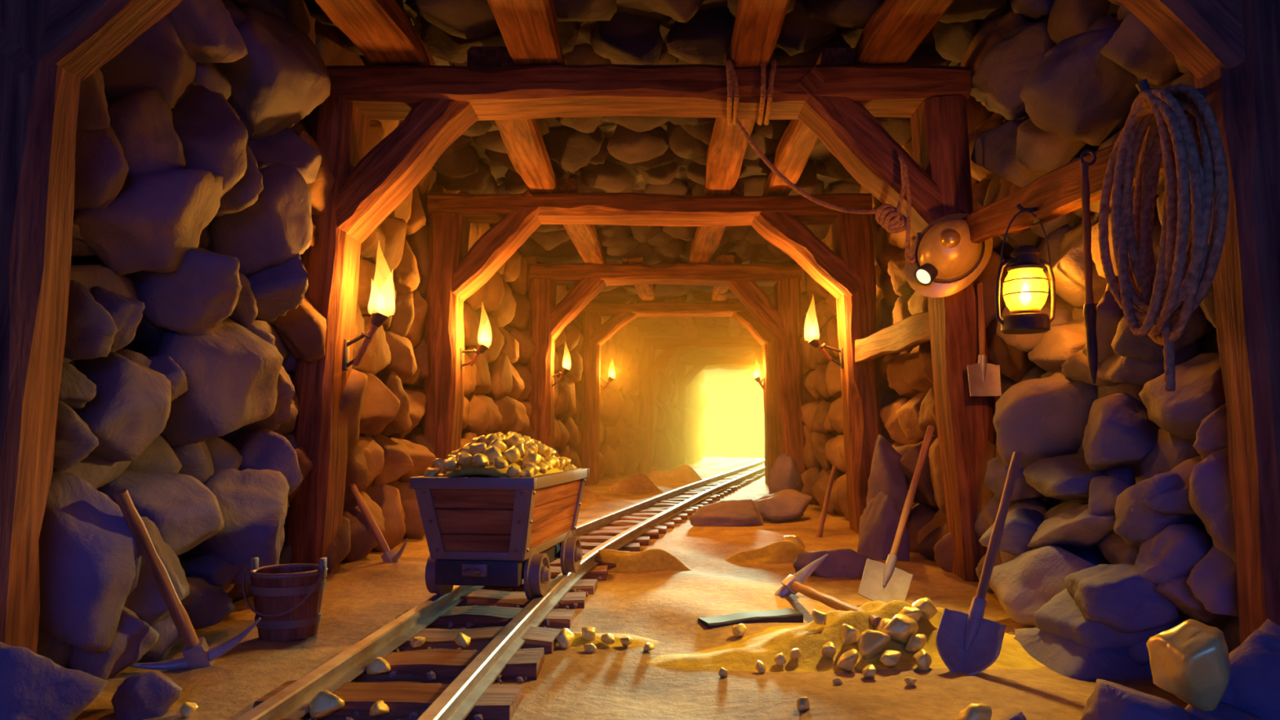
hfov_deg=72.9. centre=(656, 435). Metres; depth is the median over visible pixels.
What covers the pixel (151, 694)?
boulder
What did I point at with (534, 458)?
nugget
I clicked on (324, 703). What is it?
nugget
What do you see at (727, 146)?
joist
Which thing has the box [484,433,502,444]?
nugget
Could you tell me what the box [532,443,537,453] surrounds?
nugget
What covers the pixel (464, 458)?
nugget
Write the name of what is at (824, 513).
wooden stick
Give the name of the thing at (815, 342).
cup
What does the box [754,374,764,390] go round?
torch
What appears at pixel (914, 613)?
nugget
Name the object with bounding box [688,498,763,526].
boulder
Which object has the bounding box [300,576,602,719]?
gravel
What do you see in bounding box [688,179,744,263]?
joist
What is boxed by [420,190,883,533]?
support
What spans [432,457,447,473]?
nugget
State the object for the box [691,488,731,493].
sleeper
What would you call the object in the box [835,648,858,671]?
nugget
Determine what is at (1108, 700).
boulder
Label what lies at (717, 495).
sleeper
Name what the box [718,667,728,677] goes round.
nugget
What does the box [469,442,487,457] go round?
nugget
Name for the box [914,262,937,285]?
lamp
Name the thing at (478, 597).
sleeper
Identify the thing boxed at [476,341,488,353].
cup
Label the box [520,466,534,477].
nugget
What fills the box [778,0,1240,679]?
wall
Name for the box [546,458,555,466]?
nugget
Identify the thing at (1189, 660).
lump
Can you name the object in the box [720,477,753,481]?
sleeper
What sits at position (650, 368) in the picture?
support
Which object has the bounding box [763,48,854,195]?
joist
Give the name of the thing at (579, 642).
pile
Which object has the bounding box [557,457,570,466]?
nugget
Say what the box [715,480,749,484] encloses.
sleeper
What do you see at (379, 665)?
nugget
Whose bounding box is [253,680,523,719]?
sleeper
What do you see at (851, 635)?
nugget
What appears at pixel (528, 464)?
nugget
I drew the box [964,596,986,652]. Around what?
socket
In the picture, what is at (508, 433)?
nugget
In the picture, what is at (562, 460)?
nugget
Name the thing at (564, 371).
cup
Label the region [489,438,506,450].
nugget
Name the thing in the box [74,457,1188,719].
floor
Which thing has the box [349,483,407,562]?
pickaxe
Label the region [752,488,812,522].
boulder
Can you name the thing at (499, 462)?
nugget
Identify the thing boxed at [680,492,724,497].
sleeper
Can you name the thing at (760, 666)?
nugget
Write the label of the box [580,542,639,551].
sleeper
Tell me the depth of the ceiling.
6.08 m
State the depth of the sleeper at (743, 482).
13.25 m
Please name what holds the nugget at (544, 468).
on the gold grit
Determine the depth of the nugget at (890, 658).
2.66 m
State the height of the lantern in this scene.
0.463 m
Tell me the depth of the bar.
2.77 m
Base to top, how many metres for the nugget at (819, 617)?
0.050 m
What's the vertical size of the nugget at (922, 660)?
0.067 m
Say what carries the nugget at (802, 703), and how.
on the floor
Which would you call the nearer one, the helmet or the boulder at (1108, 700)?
the boulder at (1108, 700)
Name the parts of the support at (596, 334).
post, post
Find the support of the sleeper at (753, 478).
on the floor
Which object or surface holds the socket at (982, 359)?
attached to the shovel at (984, 378)
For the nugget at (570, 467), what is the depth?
4.11 m
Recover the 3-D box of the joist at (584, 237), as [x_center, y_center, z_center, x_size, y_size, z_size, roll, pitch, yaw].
[-0.723,-1.975,8.425,0.258,0.164,3.351,0,2,1]
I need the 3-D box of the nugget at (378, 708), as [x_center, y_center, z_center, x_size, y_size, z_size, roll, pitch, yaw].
[-0.727,0.710,2.263,0.045,0.040,0.050,0,0,35]
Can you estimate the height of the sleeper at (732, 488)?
0.095 m
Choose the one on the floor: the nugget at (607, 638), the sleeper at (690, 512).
the sleeper at (690, 512)
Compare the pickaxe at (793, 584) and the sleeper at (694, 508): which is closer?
the pickaxe at (793, 584)
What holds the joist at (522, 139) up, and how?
attached to the ceiling
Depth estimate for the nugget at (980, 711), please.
2.14 m
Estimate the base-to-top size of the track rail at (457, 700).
0.064 m
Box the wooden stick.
[815,466,836,537]
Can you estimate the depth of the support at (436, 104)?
4.34 m
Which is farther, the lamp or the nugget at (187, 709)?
the lamp
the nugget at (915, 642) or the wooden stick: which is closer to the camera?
the nugget at (915, 642)
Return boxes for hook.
[1016,200,1044,223]
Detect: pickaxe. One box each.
[112,488,260,670]
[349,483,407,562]
[773,553,882,627]
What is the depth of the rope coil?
2.22 m
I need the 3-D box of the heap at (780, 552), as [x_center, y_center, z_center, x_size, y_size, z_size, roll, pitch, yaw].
[0.691,0.708,5.280,0.686,0.136,0.343,0,0,0]
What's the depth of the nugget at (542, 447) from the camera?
3.83 m
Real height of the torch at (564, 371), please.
0.537 m
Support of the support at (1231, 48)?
on the floor
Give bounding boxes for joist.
[315,0,435,65]
[466,46,557,194]
[486,0,567,66]
[556,178,606,264]
[622,257,655,302]
[665,297,698,337]
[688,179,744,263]
[703,47,772,195]
[711,254,734,302]
[727,297,742,337]
[728,0,790,67]
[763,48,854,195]
[854,0,954,65]
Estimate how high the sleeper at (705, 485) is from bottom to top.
0.092 m
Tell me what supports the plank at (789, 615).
on the floor
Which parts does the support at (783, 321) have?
post, post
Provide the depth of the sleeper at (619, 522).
7.05 m
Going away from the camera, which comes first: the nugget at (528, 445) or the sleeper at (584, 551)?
the nugget at (528, 445)
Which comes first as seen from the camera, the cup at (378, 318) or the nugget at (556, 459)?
the nugget at (556, 459)
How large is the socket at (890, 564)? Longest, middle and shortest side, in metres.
0.164 x 0.049 x 0.046 m
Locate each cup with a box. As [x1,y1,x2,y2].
[370,308,389,327]
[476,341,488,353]
[561,366,569,374]
[608,375,613,382]
[754,376,760,382]
[808,335,820,347]
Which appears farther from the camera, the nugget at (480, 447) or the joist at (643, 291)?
the joist at (643, 291)
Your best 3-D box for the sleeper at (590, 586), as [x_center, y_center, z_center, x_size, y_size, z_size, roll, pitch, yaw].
[-0.636,0.748,4.212,0.680,0.091,0.238,0,0,1]
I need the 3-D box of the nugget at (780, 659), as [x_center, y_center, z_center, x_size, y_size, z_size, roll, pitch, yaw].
[0.397,0.716,2.790,0.040,0.036,0.046,0,0,4]
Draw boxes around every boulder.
[0,641,107,719]
[111,670,182,719]
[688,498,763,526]
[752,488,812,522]
[768,453,804,494]
[792,548,875,577]
[857,490,909,560]
[866,434,911,514]
[999,711,1026,719]
[1080,678,1191,719]
[1184,701,1262,719]
[1220,618,1279,719]
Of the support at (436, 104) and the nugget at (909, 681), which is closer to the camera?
the nugget at (909, 681)
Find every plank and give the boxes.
[697,608,803,629]
[854,311,930,363]
[961,113,1196,243]
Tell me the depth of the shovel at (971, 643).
2.68 m
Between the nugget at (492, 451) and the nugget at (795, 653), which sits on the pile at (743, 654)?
the nugget at (795, 653)
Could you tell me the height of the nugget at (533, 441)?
0.047 m
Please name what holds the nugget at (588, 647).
on the pile at (579, 642)
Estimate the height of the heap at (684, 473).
0.296 m
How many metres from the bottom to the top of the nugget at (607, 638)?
0.039 m
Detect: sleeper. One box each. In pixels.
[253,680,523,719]
[279,718,300,719]
[315,647,544,680]
[360,626,561,653]
[395,605,574,628]
[429,588,586,608]
[480,578,597,594]
[549,559,616,569]
[550,564,608,580]
[557,549,629,559]
[578,535,649,546]
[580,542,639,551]
[582,528,658,538]
[594,524,666,533]
[604,520,674,528]
[617,515,681,523]
[628,512,687,519]
[635,508,693,515]
[641,506,697,512]
[649,502,702,508]
[656,500,708,505]
[664,498,712,503]
[669,495,716,501]
[675,493,719,499]
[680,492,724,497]
[685,489,728,494]
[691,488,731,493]
[694,486,734,491]
[699,485,737,489]
[702,484,741,488]
[706,482,743,486]
[711,481,746,484]
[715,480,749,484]
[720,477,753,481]
[723,476,755,479]
[728,475,757,479]
[730,475,759,478]
[736,471,764,475]
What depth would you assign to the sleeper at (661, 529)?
6.68 m
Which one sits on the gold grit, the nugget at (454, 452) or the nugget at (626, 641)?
the nugget at (454, 452)
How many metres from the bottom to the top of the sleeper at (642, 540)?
0.091 m
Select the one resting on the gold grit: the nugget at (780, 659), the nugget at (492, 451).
the nugget at (492, 451)
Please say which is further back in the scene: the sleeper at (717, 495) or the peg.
the sleeper at (717, 495)
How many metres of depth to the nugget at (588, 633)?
3.11 m
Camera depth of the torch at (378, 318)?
4.46 m
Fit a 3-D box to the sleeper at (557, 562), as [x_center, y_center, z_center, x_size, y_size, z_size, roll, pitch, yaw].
[-0.559,0.747,4.935,0.680,0.101,0.227,0,0,3]
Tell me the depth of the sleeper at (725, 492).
11.08 m
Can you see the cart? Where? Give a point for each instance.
(479, 531)
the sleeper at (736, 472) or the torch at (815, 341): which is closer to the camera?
the torch at (815, 341)
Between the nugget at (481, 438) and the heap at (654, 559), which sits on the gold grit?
the nugget at (481, 438)
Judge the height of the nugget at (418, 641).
0.035 m
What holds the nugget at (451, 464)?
on the gold grit
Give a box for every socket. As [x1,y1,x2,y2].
[882,554,897,586]
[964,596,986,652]
[977,355,986,381]
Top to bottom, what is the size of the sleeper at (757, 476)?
0.095 m
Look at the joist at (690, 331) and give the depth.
15.78 m
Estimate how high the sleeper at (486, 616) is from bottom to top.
0.092 m
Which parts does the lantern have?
globe, fuel tank, burner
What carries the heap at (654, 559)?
on the floor
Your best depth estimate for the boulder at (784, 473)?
8.80 m
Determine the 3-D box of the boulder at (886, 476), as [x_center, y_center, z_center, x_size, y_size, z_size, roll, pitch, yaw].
[1.486,0.375,5.569,0.291,0.773,0.502,0,0,0]
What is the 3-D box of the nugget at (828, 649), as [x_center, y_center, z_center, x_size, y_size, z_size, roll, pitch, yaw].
[0.555,0.691,2.802,0.049,0.048,0.060,0,0,1]
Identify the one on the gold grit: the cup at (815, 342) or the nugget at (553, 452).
the nugget at (553, 452)
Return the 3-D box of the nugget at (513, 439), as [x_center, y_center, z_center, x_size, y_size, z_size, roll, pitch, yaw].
[-0.609,0.023,3.698,0.090,0.070,0.068,0,0,25]
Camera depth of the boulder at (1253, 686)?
1.94 m
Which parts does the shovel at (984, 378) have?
handle, blade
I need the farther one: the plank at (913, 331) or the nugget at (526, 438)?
the plank at (913, 331)
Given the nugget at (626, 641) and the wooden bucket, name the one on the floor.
the wooden bucket
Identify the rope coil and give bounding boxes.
[1097,83,1229,391]
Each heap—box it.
[581,486,611,502]
[595,548,692,572]
[604,473,664,493]
[646,464,702,482]
[724,541,806,564]
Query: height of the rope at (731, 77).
0.683 m
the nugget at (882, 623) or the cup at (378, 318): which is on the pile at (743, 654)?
the nugget at (882, 623)
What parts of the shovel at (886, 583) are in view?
blade, handle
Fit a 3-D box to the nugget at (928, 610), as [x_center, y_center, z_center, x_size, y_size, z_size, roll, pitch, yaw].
[0.899,0.592,2.952,0.087,0.084,0.074,0,0,-29]
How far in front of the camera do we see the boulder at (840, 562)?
4.54 m
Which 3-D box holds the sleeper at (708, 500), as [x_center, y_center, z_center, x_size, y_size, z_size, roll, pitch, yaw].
[0.278,0.748,9.687,0.680,0.091,0.238,0,0,1]
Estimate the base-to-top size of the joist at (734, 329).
0.160 m
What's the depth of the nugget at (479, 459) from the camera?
3.38 m
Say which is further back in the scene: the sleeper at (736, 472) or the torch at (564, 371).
the sleeper at (736, 472)
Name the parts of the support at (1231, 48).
post, post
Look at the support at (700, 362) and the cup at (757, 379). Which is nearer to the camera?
the cup at (757, 379)
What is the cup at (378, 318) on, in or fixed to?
on the torch at (378, 318)
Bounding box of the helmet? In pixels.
[904,213,992,297]
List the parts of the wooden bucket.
handle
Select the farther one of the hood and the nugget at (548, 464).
the nugget at (548, 464)
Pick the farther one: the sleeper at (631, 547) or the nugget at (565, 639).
the sleeper at (631, 547)
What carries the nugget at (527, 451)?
on the gold grit
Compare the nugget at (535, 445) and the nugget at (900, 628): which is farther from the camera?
the nugget at (535, 445)
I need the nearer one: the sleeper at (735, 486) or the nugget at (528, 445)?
the nugget at (528, 445)
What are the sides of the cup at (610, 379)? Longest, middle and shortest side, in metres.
0.092 x 0.092 x 0.070 m
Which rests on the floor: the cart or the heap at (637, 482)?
the heap at (637, 482)
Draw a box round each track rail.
[235,459,764,719]
[416,466,764,719]
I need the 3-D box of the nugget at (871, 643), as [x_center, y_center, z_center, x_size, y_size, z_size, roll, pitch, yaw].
[0.694,0.668,2.770,0.101,0.101,0.096,0,0,11]
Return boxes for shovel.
[857,425,934,603]
[935,451,1022,675]
[967,282,1001,396]
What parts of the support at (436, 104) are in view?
post, post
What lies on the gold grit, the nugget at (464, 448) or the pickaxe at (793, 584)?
the nugget at (464, 448)
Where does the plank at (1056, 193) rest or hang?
attached to the support at (1231, 48)
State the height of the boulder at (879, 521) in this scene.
0.546 m
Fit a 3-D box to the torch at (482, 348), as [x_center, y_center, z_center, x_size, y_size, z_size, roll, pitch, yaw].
[-1.418,-0.789,6.781,0.254,0.518,0.119,0,0,0]
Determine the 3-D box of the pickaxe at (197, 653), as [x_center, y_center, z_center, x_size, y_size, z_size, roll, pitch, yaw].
[-1.500,0.465,2.723,0.222,0.621,0.415,0,0,42]
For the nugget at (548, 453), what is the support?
on the gold grit
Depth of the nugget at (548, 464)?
3.69 m
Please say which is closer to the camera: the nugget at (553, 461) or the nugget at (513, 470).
the nugget at (513, 470)
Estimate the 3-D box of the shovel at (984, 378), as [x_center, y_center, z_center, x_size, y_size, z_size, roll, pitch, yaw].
[1.601,-0.474,4.255,0.162,0.562,0.089,0,0,0]
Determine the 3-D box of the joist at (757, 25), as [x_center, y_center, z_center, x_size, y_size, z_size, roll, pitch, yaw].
[0.479,-1.934,3.425,0.216,0.165,2.350,0,0,0]
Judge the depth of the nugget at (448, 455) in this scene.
3.51 m
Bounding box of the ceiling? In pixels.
[303,0,1009,372]
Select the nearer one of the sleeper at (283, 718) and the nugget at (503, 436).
the sleeper at (283, 718)
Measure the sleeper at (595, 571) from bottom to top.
0.095 m
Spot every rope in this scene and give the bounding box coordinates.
[724,58,886,213]
[875,155,920,264]
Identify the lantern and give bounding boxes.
[995,210,1055,334]
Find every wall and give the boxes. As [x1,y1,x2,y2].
[36,0,706,679]
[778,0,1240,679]
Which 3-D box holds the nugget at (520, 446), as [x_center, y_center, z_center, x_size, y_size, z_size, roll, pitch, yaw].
[-0.576,0.056,3.595,0.061,0.055,0.053,0,0,-3]
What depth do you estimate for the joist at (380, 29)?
4.03 m
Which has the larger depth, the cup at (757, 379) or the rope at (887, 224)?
the cup at (757, 379)
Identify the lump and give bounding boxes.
[1146,618,1231,711]
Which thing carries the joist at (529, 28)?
attached to the ceiling
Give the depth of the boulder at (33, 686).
1.96 m
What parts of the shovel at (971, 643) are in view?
blade, handle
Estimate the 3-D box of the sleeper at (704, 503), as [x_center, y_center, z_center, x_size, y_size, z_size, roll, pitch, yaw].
[0.208,0.747,9.346,0.680,0.098,0.229,0,0,-3]
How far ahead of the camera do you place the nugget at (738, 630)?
3.19 m
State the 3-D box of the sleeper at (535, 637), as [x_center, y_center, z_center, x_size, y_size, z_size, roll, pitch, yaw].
[-0.697,0.747,3.110,0.680,0.101,0.227,0,0,3]
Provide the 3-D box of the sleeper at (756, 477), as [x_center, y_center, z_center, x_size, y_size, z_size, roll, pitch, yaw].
[1.416,0.748,15.162,0.680,0.091,0.238,0,0,1]
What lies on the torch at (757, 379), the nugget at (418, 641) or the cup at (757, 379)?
the cup at (757, 379)
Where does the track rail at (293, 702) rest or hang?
on the sleeper
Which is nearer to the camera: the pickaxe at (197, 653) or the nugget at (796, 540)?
the pickaxe at (197, 653)
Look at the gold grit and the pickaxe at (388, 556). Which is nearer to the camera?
the gold grit
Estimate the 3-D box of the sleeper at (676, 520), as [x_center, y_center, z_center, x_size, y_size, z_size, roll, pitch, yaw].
[-0.130,0.747,7.521,0.680,0.098,0.229,0,0,-3]
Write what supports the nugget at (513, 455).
on the gold grit
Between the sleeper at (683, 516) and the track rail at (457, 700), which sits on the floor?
the sleeper at (683, 516)
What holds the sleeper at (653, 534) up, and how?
on the floor
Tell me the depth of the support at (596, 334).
13.00 m
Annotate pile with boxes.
[555,631,658,648]
[646,600,1045,672]
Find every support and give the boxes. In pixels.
[0,0,1279,653]
[284,63,993,582]
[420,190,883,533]
[526,262,808,473]
[579,300,779,485]
[638,337,762,472]
[673,356,762,464]
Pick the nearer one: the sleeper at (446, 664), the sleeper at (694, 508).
the sleeper at (446, 664)
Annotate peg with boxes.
[1135,79,1206,97]
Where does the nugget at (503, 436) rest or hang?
on the gold grit
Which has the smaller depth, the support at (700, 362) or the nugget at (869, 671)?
the nugget at (869, 671)
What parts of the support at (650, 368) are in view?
post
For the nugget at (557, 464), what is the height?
0.055 m
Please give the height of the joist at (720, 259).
0.147 m
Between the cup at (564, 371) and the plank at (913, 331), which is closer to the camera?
the plank at (913, 331)
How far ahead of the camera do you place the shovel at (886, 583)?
3.88 m
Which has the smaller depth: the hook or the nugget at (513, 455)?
the hook
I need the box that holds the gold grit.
[440,445,564,477]
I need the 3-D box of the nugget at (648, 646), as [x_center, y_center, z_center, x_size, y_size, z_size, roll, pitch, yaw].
[-0.028,0.740,3.029,0.040,0.031,0.032,0,0,16]
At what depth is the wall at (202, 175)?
3.37 m
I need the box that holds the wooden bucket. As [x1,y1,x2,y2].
[241,556,327,641]
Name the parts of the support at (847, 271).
post, post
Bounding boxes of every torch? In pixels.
[342,308,389,370]
[460,341,488,368]
[551,366,569,387]
[600,375,613,390]
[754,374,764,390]
[808,335,844,368]
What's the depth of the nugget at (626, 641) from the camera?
3.07 m
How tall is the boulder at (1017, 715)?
0.110 m
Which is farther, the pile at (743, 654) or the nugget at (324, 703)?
the pile at (743, 654)
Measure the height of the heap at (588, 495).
0.240 m
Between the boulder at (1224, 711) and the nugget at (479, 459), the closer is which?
the boulder at (1224, 711)
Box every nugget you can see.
[179,702,198,717]
[309,690,344,719]
[366,657,391,675]
[368,700,389,715]
[409,635,426,647]
[423,466,440,476]
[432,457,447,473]
[443,456,457,471]
[447,454,459,465]
[450,448,462,455]
[453,631,471,647]
[456,451,471,465]
[460,445,471,455]
[466,441,477,446]
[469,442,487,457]
[470,453,489,466]
[471,435,489,448]
[483,444,502,463]
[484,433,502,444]
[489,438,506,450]
[493,456,508,469]
[499,433,506,444]
[503,433,524,448]
[503,446,520,462]
[506,431,517,436]
[506,464,520,477]
[511,443,524,454]
[520,447,533,457]
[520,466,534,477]
[521,453,540,465]
[521,462,539,475]
[522,435,531,446]
[524,442,535,452]
[531,439,541,444]
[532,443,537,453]
[535,443,548,454]
[537,462,548,473]
[540,459,553,470]
[541,446,555,457]
[542,446,551,457]
[544,456,558,463]
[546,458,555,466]
[551,455,559,467]
[555,627,574,649]
[557,457,565,470]
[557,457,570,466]
[563,464,574,471]
[581,626,595,641]
[583,643,596,653]
[600,633,614,644]
[619,635,633,647]
[643,642,654,651]
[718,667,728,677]
[732,623,746,636]
[755,660,765,672]
[773,653,786,665]
[782,534,805,549]
[790,648,801,658]
[795,697,809,711]
[811,609,827,625]
[821,641,836,657]
[832,677,843,684]
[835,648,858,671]
[841,623,860,644]
[857,629,890,659]
[862,663,876,678]
[875,617,891,631]
[880,613,919,643]
[880,649,901,667]
[897,606,922,622]
[904,634,926,652]
[904,676,916,685]
[911,597,937,619]
[912,648,932,670]
[955,702,991,719]
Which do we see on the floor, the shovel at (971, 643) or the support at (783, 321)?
the support at (783, 321)
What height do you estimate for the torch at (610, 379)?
0.509 m
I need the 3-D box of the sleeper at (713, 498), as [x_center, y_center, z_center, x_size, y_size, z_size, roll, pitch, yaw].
[0.348,0.748,10.071,0.680,0.095,0.232,0,0,-1]
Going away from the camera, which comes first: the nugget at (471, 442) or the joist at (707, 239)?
the nugget at (471, 442)
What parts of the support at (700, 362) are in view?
post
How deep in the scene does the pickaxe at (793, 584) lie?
3.75 m
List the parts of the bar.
handle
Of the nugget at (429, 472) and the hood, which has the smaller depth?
the hood
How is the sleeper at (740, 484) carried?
on the floor
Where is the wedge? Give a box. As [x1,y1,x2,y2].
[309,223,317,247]
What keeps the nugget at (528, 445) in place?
on the gold grit
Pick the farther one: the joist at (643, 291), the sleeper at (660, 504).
the joist at (643, 291)
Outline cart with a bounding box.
[409,467,589,600]
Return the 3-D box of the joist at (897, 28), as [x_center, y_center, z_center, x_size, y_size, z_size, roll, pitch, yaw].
[1.174,-1.935,3.425,0.284,0.161,2.351,0,0,-1]
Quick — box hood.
[1006,244,1044,273]
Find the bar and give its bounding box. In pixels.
[1080,149,1097,384]

